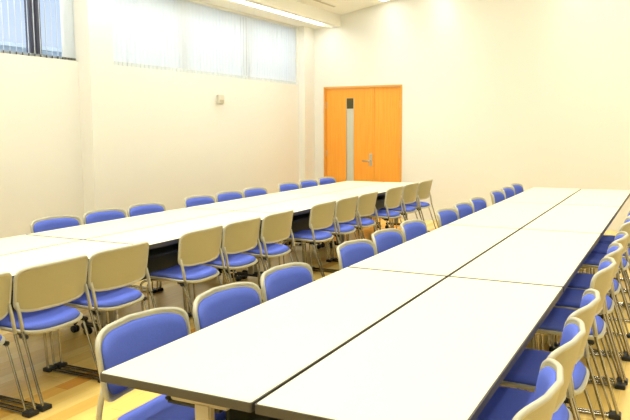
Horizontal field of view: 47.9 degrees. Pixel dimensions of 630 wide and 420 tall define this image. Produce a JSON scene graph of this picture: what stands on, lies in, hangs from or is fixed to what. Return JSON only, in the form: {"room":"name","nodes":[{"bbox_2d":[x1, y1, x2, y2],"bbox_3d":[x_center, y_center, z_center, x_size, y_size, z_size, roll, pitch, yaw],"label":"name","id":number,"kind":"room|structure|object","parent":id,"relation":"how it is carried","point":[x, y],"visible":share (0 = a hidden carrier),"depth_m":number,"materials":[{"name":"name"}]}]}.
{"room":"community hall","nodes":[
{"label":"community hall","id":0,"kind":"room"},
{"bbox_2d":[0,0,299,238],"bbox_3d":[-3.088,-1.126,7.104,0.160,3.750,12.848,3,7,27],"label":"wall","id":1,"kind":"structure","parent":0,"point":[174,141],"depth_m":8.88,"materials":[{"name":"white paint"}]},
{"bbox_2d":[0,0,77,61],"bbox_3d":[-3.861,-1.864,5.538,0.192,1.004,5.130,3,7,27],"label":"window","id":2,"kind":"structure","parent":1,"relation":"in","point":[29,14],"depth_m":7.36,"materials":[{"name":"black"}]},
{"bbox_2d":[1,0,75,60],"bbox_3d":[-3.786,-1.871,5.543,0.076,0.989,5.073,3,7,27],"label":"vertical blind","id":3,"kind":"object","parent":2,"relation":"attached to","point":[66,6],"visible":0.95,"depth_m":7.64,"materials":[{"name":"white fabric"}]},
{"bbox_2d":[75,0,118,213],"bbox_3d":[-2.446,-1.006,8.015,0.177,3.294,0.365,3,7,27],"label":"pillar","id":4,"kind":"structure","parent":1,"relation":"attached to","point":[93,17],"depth_m":7.90,"materials":[{"name":"white paint"}]},
{"bbox_2d":[114,1,295,84],"bbox_3d":[-1.445,-2.424,10.261,0.192,1.004,4.680,3,7,27],"label":"window","id":5,"kind":"structure","parent":1,"relation":"in","point":[185,1],"depth_m":10.34,"materials":[{"name":"white"}]},
{"bbox_2d":[111,0,295,83],"bbox_3d":[-1.391,-2.427,10.223,0.055,0.989,4.672,3,7,27],"label":"vertical blind","id":6,"kind":"object","parent":5,"relation":"attached to","point":[147,35],"visible":0.99,"depth_m":9.81,"materials":[{"name":"white fabric"}]},
{"bbox_2d":[216,95,223,103],"bbox_3d":[-1.363,-1.597,10.239,0.049,0.125,0.150,3,7,27],"label":"sensor box","id":7,"kind":"object","parent":1,"relation":"attached to","point":[219,98],"visible":1,"depth_m":10.20,"materials":[{"name":"beige plastic"}]},
{"bbox_2d":[199,0,340,28],"bbox_3d":[-2.742,-2.688,6.741,0.634,0.346,12.848,3,7,27],"label":"beam","id":8,"kind":"structure","parent":1,"relation":"attached to","point":[328,19],"depth_m":10.95,"materials":[{"name":"white paint"}]},
{"bbox_2d":[236,0,321,23],"bbox_3d":[-2.664,-2.537,6.608,0.130,0.035,12.450,3,7,27],"label":"soffit light","id":9,"kind":"object","parent":1,"relation":"attached to","point":[236,0],"visible":0.2,"depth_m":10.78,"materials":[{"name":"white plastic"}]},
{"bbox_2d":[298,26,314,180],"bbox_3d":[-0.142,-1.548,12.589,0.114,3.294,0.378,3,7,27],"label":"column","id":10,"kind":"structure","parent":1,"relation":"attached to","point":[305,34],"depth_m":12.47,"materials":[{"name":"white paint"}]},
{"bbox_2d":[0,217,629,419],"bbox_3d":[0.449,0.977,5.545,8.074,0.100,13.248,3,7,27],"label":"floor","id":11,"kind":"structure","parent":0,"point":[71,397],"depth_m":4.74,"materials":[{"name":"brown wood"}]},
{"bbox_2d":[0,272,38,417],"bbox_3d":[-1.906,0.739,3.756,0.580,0.808,0.562,3,7,27],"label":"chair","id":12,"kind":"object","parent":11,"relation":"on","point":[5,277],"visible":1,"depth_m":3.90,"materials":[{"name":"beige plastic"}]},
{"bbox_2d":[0,235,79,332],"bbox_3d":[-2.527,0.679,4.675,0.623,0.720,2.085,3,7,27],"label":"meeting table","id":13,"kind":"object","parent":11,"relation":"on","point":[9,245],"visible":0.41,"depth_m":5.30,"materials":[{"name":"beige laminate"}]},
{"bbox_2d":[0,255,99,411],"bbox_3d":[-1.648,0.679,4.262,0.580,0.808,0.562,3,7,26],"label":"chair","id":14,"kind":"object","parent":11,"relation":"on","point":[40,291],"visible":0.94,"depth_m":4.12,"materials":[{"name":"beige plastic"}]},
{"bbox_2d":[30,215,80,232],"bbox_3d":[-2.114,0.467,6.101,0.580,0.808,0.562,3,7,26],"label":"chair","id":15,"kind":"object","parent":11,"relation":"on","point":[61,221],"visible":0.15,"depth_m":6.16,"materials":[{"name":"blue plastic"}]},
{"bbox_2d":[0,240,131,334],"bbox_3d":[-1.964,0.709,4.391,0.623,0.720,2.085,3,7,27],"label":"meeting table","id":16,"kind":"object","parent":11,"relation":"on","point":[12,263],"visible":0.41,"depth_m":4.83,"materials":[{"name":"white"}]},
{"bbox_2d":[49,241,155,374],"bbox_3d":[-1.390,0.619,4.767,0.580,0.808,0.562,3,7,27],"label":"chair","id":17,"kind":"object","parent":11,"relation":"on","point":[110,271],"visible":0.81,"depth_m":4.62,"materials":[{"name":"beige plastic"}]},
{"bbox_2d":[83,208,158,292],"bbox_3d":[-1.847,0.405,6.624,0.580,0.808,0.562,3,7,27],"label":"chair","id":18,"kind":"object","parent":11,"relation":"on","point":[100,215],"visible":0.16,"depth_m":6.72,"materials":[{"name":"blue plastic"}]},
{"bbox_2d":[26,208,230,328],"bbox_3d":[-1.576,0.458,6.535,0.623,0.720,2.085,3,7,27],"label":"meeting table","id":19,"kind":"object","parent":11,"relation":"on","point":[93,230],"visible":0.23,"depth_m":6.27,"materials":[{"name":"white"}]},
{"bbox_2d":[125,202,165,291],"bbox_3d":[-1.584,0.344,7.138,0.580,0.808,0.562,3,7,27],"label":"chair","id":20,"kind":"object","parent":11,"relation":"on","point":[151,207],"visible":0.23,"depth_m":7.16,"materials":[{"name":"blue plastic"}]},
{"bbox_2d":[95,307,225,419],"bbox_3d":[-0.570,0.838,2.848,0.580,0.808,0.562,3,7,26],"label":"chair","id":21,"kind":"object","parent":11,"relation":"on","point":[131,336],"visible":0.52,"depth_m":2.83,"materials":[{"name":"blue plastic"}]},
{"bbox_2d":[85,211,273,330],"bbox_3d":[-1.013,0.489,6.250,0.623,0.720,2.085,3,7,27],"label":"meeting table","id":22,"kind":"object","parent":11,"relation":"on","point":[163,240],"visible":0.36,"depth_m":5.94,"materials":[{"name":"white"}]},
{"bbox_2d":[148,228,260,258],"bbox_3d":[-0.966,0.267,6.200,0.237,0.022,1.725,3,7,27],"label":"shelf","id":23,"kind":"object","parent":22,"relation":"attached to","point":[161,251],"depth_m":5.67,"materials":[{"name":"black"}]},
{"bbox_2d":[140,225,228,320],"bbox_3d":[-0.982,0.524,5.564,0.580,0.808,0.562,3,7,26],"label":"chair","id":24,"kind":"object","parent":11,"relation":"on","point":[196,248],"visible":0.89,"depth_m":5.41,"materials":[{"name":"beige plastic"}]},
{"bbox_2d":[184,195,214,207],"bbox_3d":[-1.177,0.249,7.934,0.580,0.808,0.562,3,7,27],"label":"chair","id":25,"kind":"object","parent":11,"relation":"on","point":[196,200],"visible":0.09,"depth_m":8.01,"materials":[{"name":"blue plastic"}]},
{"bbox_2d":[187,217,265,312],"bbox_3d":[-0.720,0.463,6.077,0.580,0.808,0.562,3,7,27],"label":"chair","id":26,"kind":"object","parent":11,"relation":"on","point":[238,237],"visible":0.75,"depth_m":5.91,"materials":[{"name":"beige plastic"}]},
{"bbox_2d":[193,282,261,330],"bbox_3d":[-0.291,0.780,3.337,0.580,0.808,0.562,3,7,26],"label":"chair","id":27,"kind":"object","parent":11,"relation":"on","point":[216,304],"visible":0.22,"depth_m":3.39,"materials":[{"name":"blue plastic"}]},
{"bbox_2d":[216,191,243,202],"bbox_3d":[-0.905,0.186,8.466,0.580,0.808,0.562,3,7,27],"label":"chair","id":28,"kind":"object","parent":11,"relation":"on","point":[225,195],"visible":0.23,"depth_m":8.54,"materials":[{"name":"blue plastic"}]},
{"bbox_2d":[187,192,323,277],"bbox_3d":[-0.625,0.237,8.394,0.623,0.720,2.085,3,7,27],"label":"meeting table","id":29,"kind":"object","parent":11,"relation":"on","point":[249,202],"visible":0.31,"depth_m":8.18,"materials":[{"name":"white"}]},
{"bbox_2d":[232,209,298,302],"bbox_3d":[-0.448,0.400,6.609,0.580,0.808,0.562,3,7,26],"label":"chair","id":30,"kind":"object","parent":11,"relation":"on","point":[276,227],"visible":0.76,"depth_m":6.43,"materials":[{"name":"beige plastic"}]},
{"bbox_2d":[243,187,291,248],"bbox_3d":[-0.642,0.125,8.979,0.580,0.808,0.562,3,7,27],"label":"chair","id":31,"kind":"object","parent":11,"relation":"on","point":[252,191],"visible":0.17,"depth_m":9.08,"materials":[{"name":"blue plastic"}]},
{"bbox_2d":[100,267,445,419],"bbox_3d":[0.000,0.828,3.290,0.623,0.720,2.085,3,7,27],"label":"meeting table","id":32,"kind":"object","parent":11,"relation":"on","point":[231,364],"visible":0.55,"depth_m":2.77,"materials":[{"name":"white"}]},
{"bbox_2d":[165,396,223,412],"bbox_3d":[-0.049,0.601,3.288,0.237,0.022,1.725,3,7,27],"label":"shelf","id":33,"kind":"object","parent":32,"relation":"attached to","point":[168,398],"depth_m":2.54,"materials":[{"name":"beige metal"}]},
{"bbox_2d":[260,262,313,302],"bbox_3d":[-0.031,0.720,3.846,0.580,0.808,0.562,3,7,26],"label":"chair","id":34,"kind":"object","parent":11,"relation":"on","point":[276,281],"visible":0.18,"depth_m":3.92,"materials":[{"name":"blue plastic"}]},
{"bbox_2d":[275,182,304,245],"bbox_3d":[-0.244,0.033,9.758,0.580,0.808,0.562,3,7,27],"label":"chair","id":35,"kind":"object","parent":11,"relation":"on","point":[286,186],"visible":0.21,"depth_m":9.82,"materials":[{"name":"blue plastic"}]},
{"bbox_2d":[236,193,359,278],"bbox_3d":[-0.062,0.268,8.109,0.623,0.720,2.085,3,7,27],"label":"meeting table","id":36,"kind":"object","parent":11,"relation":"on","point":[302,207],"visible":0.31,"depth_m":7.92,"materials":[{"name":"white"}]},
{"bbox_2d":[292,206,335,222],"bbox_3d":[-0.015,0.046,8.059,0.237,0.022,1.725,3,7,27],"label":"shelf","id":37,"kind":"object","parent":36,"relation":"attached to","point":[305,216],"depth_m":7.76,"materials":[{"name":"black metal"}]},
{"bbox_2d":[299,179,317,188],"bbox_3d":[0.027,-0.030,10.289,0.580,0.808,0.562,3,7,26],"label":"chair","id":38,"kind":"object","parent":11,"relation":"on","point":[309,182],"visible":0.17,"depth_m":10.38,"materials":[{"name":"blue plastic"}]},
{"bbox_2d":[278,200,339,280],"bbox_3d":[-0.022,0.301,7.441,0.580,0.808,0.562,3,7,27],"label":"chair","id":39,"kind":"object","parent":11,"relation":"on","point":[322,214],"visible":0.84,"depth_m":7.27,"materials":[{"name":"beige plastic"}]},
{"bbox_2d":[318,177,335,184],"bbox_3d":[0.299,-0.093,10.821,0.580,0.808,0.562,3,7,27],"label":"chair","id":40,"kind":"object","parent":11,"relation":"on","point":[323,180],"visible":0.23,"depth_m":10.91,"materials":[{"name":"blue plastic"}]},
{"bbox_2d":[283,181,381,247],"bbox_3d":[0.325,0.017,10.253,0.623,0.720,2.085,3,7,27],"label":"meeting table","id":41,"kind":"object","parent":11,"relation":"on","point":[327,188],"visible":0.27,"depth_m":10.02,"materials":[{"name":"white laminate"}]},
{"bbox_2d":[304,195,361,271],"bbox_3d":[0.245,0.239,7.963,0.580,0.808,0.562,3,7,26],"label":"chair","id":42,"kind":"object","parent":11,"relation":"on","point":[345,209],"visible":0.71,"depth_m":7.79,"materials":[{"name":"beige plastic"}]},
{"bbox_2d":[328,191,380,259],"bbox_3d":[0.512,0.177,8.486,0.580,0.808,0.562,3,7,26],"label":"chair","id":43,"kind":"object","parent":11,"relation":"on","point":[366,202],"visible":0.71,"depth_m":8.30,"materials":[{"name":"beige plastic"}]},
{"bbox_2d":[336,239,374,269],"bbox_3d":[0.390,0.622,4.670,0.580,0.808,0.562,3,7,27],"label":"chair","id":44,"kind":"object","parent":11,"relation":"on","point":[349,253],"visible":0.24,"depth_m":4.75,"materials":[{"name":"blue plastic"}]},
{"bbox_2d":[328,182,411,247],"bbox_3d":[0.889,0.047,9.969,0.623,0.720,2.085,3,7,27],"label":"meeting table","id":45,"kind":"object","parent":11,"relation":"on","point":[382,187],"visible":0.27,"depth_m":9.83,"materials":[{"name":"white laminate"}]},
{"bbox_2d":[376,195,384,201],"bbox_3d":[0.935,-0.175,9.919,0.237,0.022,1.725,3,7,27],"label":"shelf","id":46,"kind":"object","parent":45,"relation":"attached to","point":[379,198],"depth_m":9.79,"materials":[{"name":"black metal"}]},
{"bbox_2d":[358,186,404,238],"bbox_3d":[0.915,0.084,9.273,0.580,0.808,0.562,3,7,27],"label":"chair","id":47,"kind":"object","parent":11,"relation":"on","point":[393,195],"visible":0.75,"depth_m":9.08,"materials":[{"name":"beige plastic"}]},
{"bbox_2d":[371,228,403,254],"bbox_3d":[0.653,0.561,5.183,0.580,0.808,0.562,3,7,27],"label":"chair","id":48,"kind":"object","parent":11,"relation":"on","point":[383,240],"visible":0.16,"depth_m":5.28,"materials":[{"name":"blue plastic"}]},
{"bbox_2d":[376,182,421,229],"bbox_3d":[1.200,0.018,9.831,0.580,0.808,0.562,3,7,27],"label":"chair","id":49,"kind":"object","parent":11,"relation":"on","point":[409,192],"visible":0.73,"depth_m":9.64,"materials":[{"name":"beige plastic"}]},
{"bbox_2d":[255,277,562,419],"bbox_3d":[0.563,0.859,3.006,0.623,0.720,2.085,3,7,27],"label":"meeting table","id":50,"kind":"object","parent":11,"relation":"on","point":[444,354],"visible":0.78,"depth_m":2.57,"materials":[{"name":"white laminate"}]},
{"bbox_2d":[400,219,427,242],"bbox_3d":[0.920,0.499,5.705,0.580,0.808,0.562,3,7,26],"label":"chair","id":51,"kind":"object","parent":11,"relation":"on","point":[411,229],"visible":0.16,"depth_m":5.80,"materials":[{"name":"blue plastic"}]},
{"bbox_2d":[393,179,438,231],"bbox_3d":[1.480,-0.047,10.380,0.580,0.808,0.562,3,7,27],"label":"chair","id":52,"kind":"object","parent":11,"relation":"on","point":[424,187],"visible":0.72,"depth_m":10.19,"materials":[{"name":"beige plastic"}]},
{"bbox_2d":[348,225,518,277],"bbox_3d":[0.951,0.608,5.149,0.623,0.720,2.085,3,7,27],"label":"meeting table","id":53,"kind":"object","parent":11,"relation":"on","point":[444,250],"visible":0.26,"depth_m":4.84,"materials":[{"name":"white laminate"}]},
{"bbox_2d":[436,208,457,227],"bbox_3d":[1.341,0.401,6.529,0.580,0.808,0.562,3,7,27],"label":"chair","id":54,"kind":"object","parent":11,"relation":"on","point":[445,216],"visible":0.26,"depth_m":6.63,"materials":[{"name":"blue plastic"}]},
{"bbox_2d":[453,202,472,218],"bbox_3d":[1.603,0.340,7.042,0.580,0.808,0.562,3,7,26],"label":"chair","id":55,"kind":"object","parent":11,"relation":"on","point":[463,209],"visible":0.2,"depth_m":7.16,"materials":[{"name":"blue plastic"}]},
{"bbox_2d":[469,197,486,212],"bbox_3d":[1.866,0.279,7.556,0.580,0.808,0.562,3,7,27],"label":"chair","id":56,"kind":"object","parent":11,"relation":"on","point":[478,203],"visible":0.17,"depth_m":7.68,"materials":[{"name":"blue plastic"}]},
{"bbox_2d":[490,190,504,204],"bbox_3d":[2.287,0.182,8.379,0.580,0.808,0.562,3,7,27],"label":"chair","id":57,"kind":"object","parent":11,"relation":"on","point":[497,196],"visible":0.15,"depth_m":8.49,"materials":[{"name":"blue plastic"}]},
{"bbox_2d":[447,202,557,229],"bbox_3d":[1.901,0.387,7.009,0.623,0.720,2.085,3,7,27],"label":"meeting table","id":58,"kind":"object","parent":11,"relation":"on","point":[516,215],"visible":0.32,"depth_m":6.77,"materials":[{"name":"white laminate"}]},
{"bbox_2d":[501,186,514,198],"bbox_3d":[2.548,0.121,8.888,0.580,0.808,0.562,3,7,26],"label":"chair","id":59,"kind":"object","parent":11,"relation":"on","point":[508,191],"visible":0.19,"depth_m":9.03,"materials":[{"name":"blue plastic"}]},
{"bbox_2d":[510,183,523,194],"bbox_3d":[2.808,0.061,9.398,0.580,0.808,0.562,3,7,27],"label":"chair","id":60,"kind":"object","parent":11,"relation":"on","point":[518,188],"visible":0.19,"depth_m":9.54,"materials":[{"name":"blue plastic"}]},
{"bbox_2d":[449,229,600,291],"bbox_3d":[1.514,0.638,4.865,0.623,0.720,2.085,3,7,27],"label":"meeting table","id":61,"kind":"object","parent":11,"relation":"on","point":[527,256],"visible":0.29,"depth_m":4.53,"materials":[{"name":"white laminate"}]},
{"bbox_2d":[476,317,585,419],"bbox_3d":[0.814,0.838,2.791,0.580,0.808,0.562,3,7,26],"label":"chair","id":62,"kind":"object","parent":11,"relation":"on","point":[505,403],"visible":0.59,"depth_m":2.79,"materials":[{"name":"beige plastic"}]},
{"bbox_2d":[512,358,563,419],"bbox_3d":[0.551,0.899,2.277,0.580,0.808,0.562,3,7,26],"label":"chair","id":63,"kind":"object","parent":11,"relation":"on","point":[550,380],"visible":1,"depth_m":2.11,"materials":[{"name":"beige plastic"}]},
{"bbox_2d":[501,187,580,203],"bbox_3d":[2.852,0.166,8.868,0.623,0.720,2.085,3,7,27],"label":"meeting table","id":64,"kind":"object","parent":11,"relation":"on","point":[535,194],"visible":0.25,"depth_m":8.70,"materials":[{"name":"white laminate"}]},
{"bbox_2d":[500,288,606,419],"bbox_3d":[1.076,0.778,3.303,0.580,0.808,0.562,3,7,27],"label":"chair","id":65,"kind":"object","parent":11,"relation":"on","point":[524,373],"visible":0.36,"depth_m":3.21,"materials":[{"name":"beige plastic"}]},
{"bbox_2d":[522,204,619,236],"bbox_3d":[2.465,0.417,6.724,0.623,0.720,2.085,3,7,27],"label":"meeting table","id":66,"kind":"object","parent":11,"relation":"on","point":[563,217],"visible":0.35,"depth_m":6.46,"materials":[{"name":"white laminate"}]},
{"bbox_2d":[517,257,625,419],"bbox_3d":[1.491,0.681,4.115,0.580,0.808,0.562,3,7,26],"label":"chair","id":67,"kind":"object","parent":11,"relation":"on","point":[554,322],"visible":0.45,"depth_m":3.94,"materials":[{"name":"beige plastic"}]},
{"bbox_2d":[534,242,629,385],"bbox_3d":[1.754,0.620,4.628,0.580,0.808,0.562,3,7,26],"label":"chair","id":68,"kind":"object","parent":11,"relation":"on","point":[571,298],"visible":0.43,"depth_m":4.54,"materials":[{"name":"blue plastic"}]},
{"bbox_2d":[549,231,629,354],"bbox_3d":[2.011,0.561,5.133,0.580,0.808,0.562,3,7,26],"label":"chair","id":69,"kind":"object","parent":11,"relation":"on","point":[582,281],"visible":0.27,"depth_m":5.04,"materials":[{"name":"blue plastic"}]},
{"bbox_2d":[560,189,629,208],"bbox_3d":[3.416,0.197,8.584,0.623,0.720,2.085,3,7,27],"label":"meeting table","id":70,"kind":"object","parent":11,"relation":"on","point":[593,197],"visible":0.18,"depth_m":8.34,"materials":[{"name":"white laminate"}]},
{"bbox_2d":[577,211,629,304],"bbox_3d":[2.700,0.401,6.479,0.580,0.808,0.562,3,7,26],"label":"chair","id":71,"kind":"object","parent":11,"relation":"on","point":[600,248],"visible":0.16,"depth_m":6.39,"materials":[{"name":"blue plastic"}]},
{"bbox_2d":[579,217,629,321],"bbox_3d":[2.437,0.462,5.964,0.580,0.808,0.562,3,7,27],"label":"chair","id":72,"kind":"object","parent":11,"relation":"on","point":[593,260],"visible":0.31,"depth_m":5.80,"materials":[{"name":"beige plastic"}]},
{"bbox_2d":[584,235,629,290],"bbox_3d":[2.962,0.340,6.991,0.580,0.808,0.562,3,7,27],"label":"chair","id":73,"kind":"object","parent":11,"relation":"on","point":[605,239],"visible":0.09,"depth_m":6.99,"materials":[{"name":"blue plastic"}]},
{"bbox_2d":[296,0,389,14],"bbox_3d":[0.783,-3.282,4.869,7.280,1.533,12.848,3,7,27],"label":"ceiling","id":74,"kind":"structure","parent":0,"point":[343,6],"depth_m":11.68,"materials":[{"name":"white paint"}]},
{"bbox_2d":[313,0,336,7],"bbox_3d":[0.149,-3.284,11.264,0.070,0.020,0.800,3,7,27],"label":"ceiling vent","id":75,"kind":"object","parent":74,"relation":"in","point":[319,1],"visible":1,"depth_m":11.29,"materials":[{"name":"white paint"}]},
{"bbox_2d":[314,0,629,230],"bbox_3d":[3.390,-2.291,11.021,8.074,5.100,0.200,3,7,27],"label":"wall","id":76,"kind":"structure","parent":0,"point":[496,94],"depth_m":11.24,"materials":[{"name":"white paint"}]},
{"bbox_2d":[324,84,401,217],"bbox_3d":[0.832,-1.017,12.405,1.470,2.272,0.173,3,7,27],"label":"door","id":77,"kind":"structure","parent":76,"relation":"in","point":[363,124],"depth_m":12.35,"materials":[{"name":"orange wood"}]},
{"label":"outside","id":78,"kind":"structure","parent":0,"visible":0},
{"bbox_3d":[-20.225,0.325,12.398,35.026,0.100,80.000,3,7,27],"label":"ground","id":79,"kind":"structure","parent":78,"visible":0},
{"bbox_2d":[0,41,223,72],"bbox_3d":[-7.105,-0.733,7.822,1.340,2.940,20.100,3,7,27],"label":"building","id":80,"kind":"structure","parent":79,"relation":"on","point":[12,46],"depth_m":11.21,"materials":[{"name":"white"}]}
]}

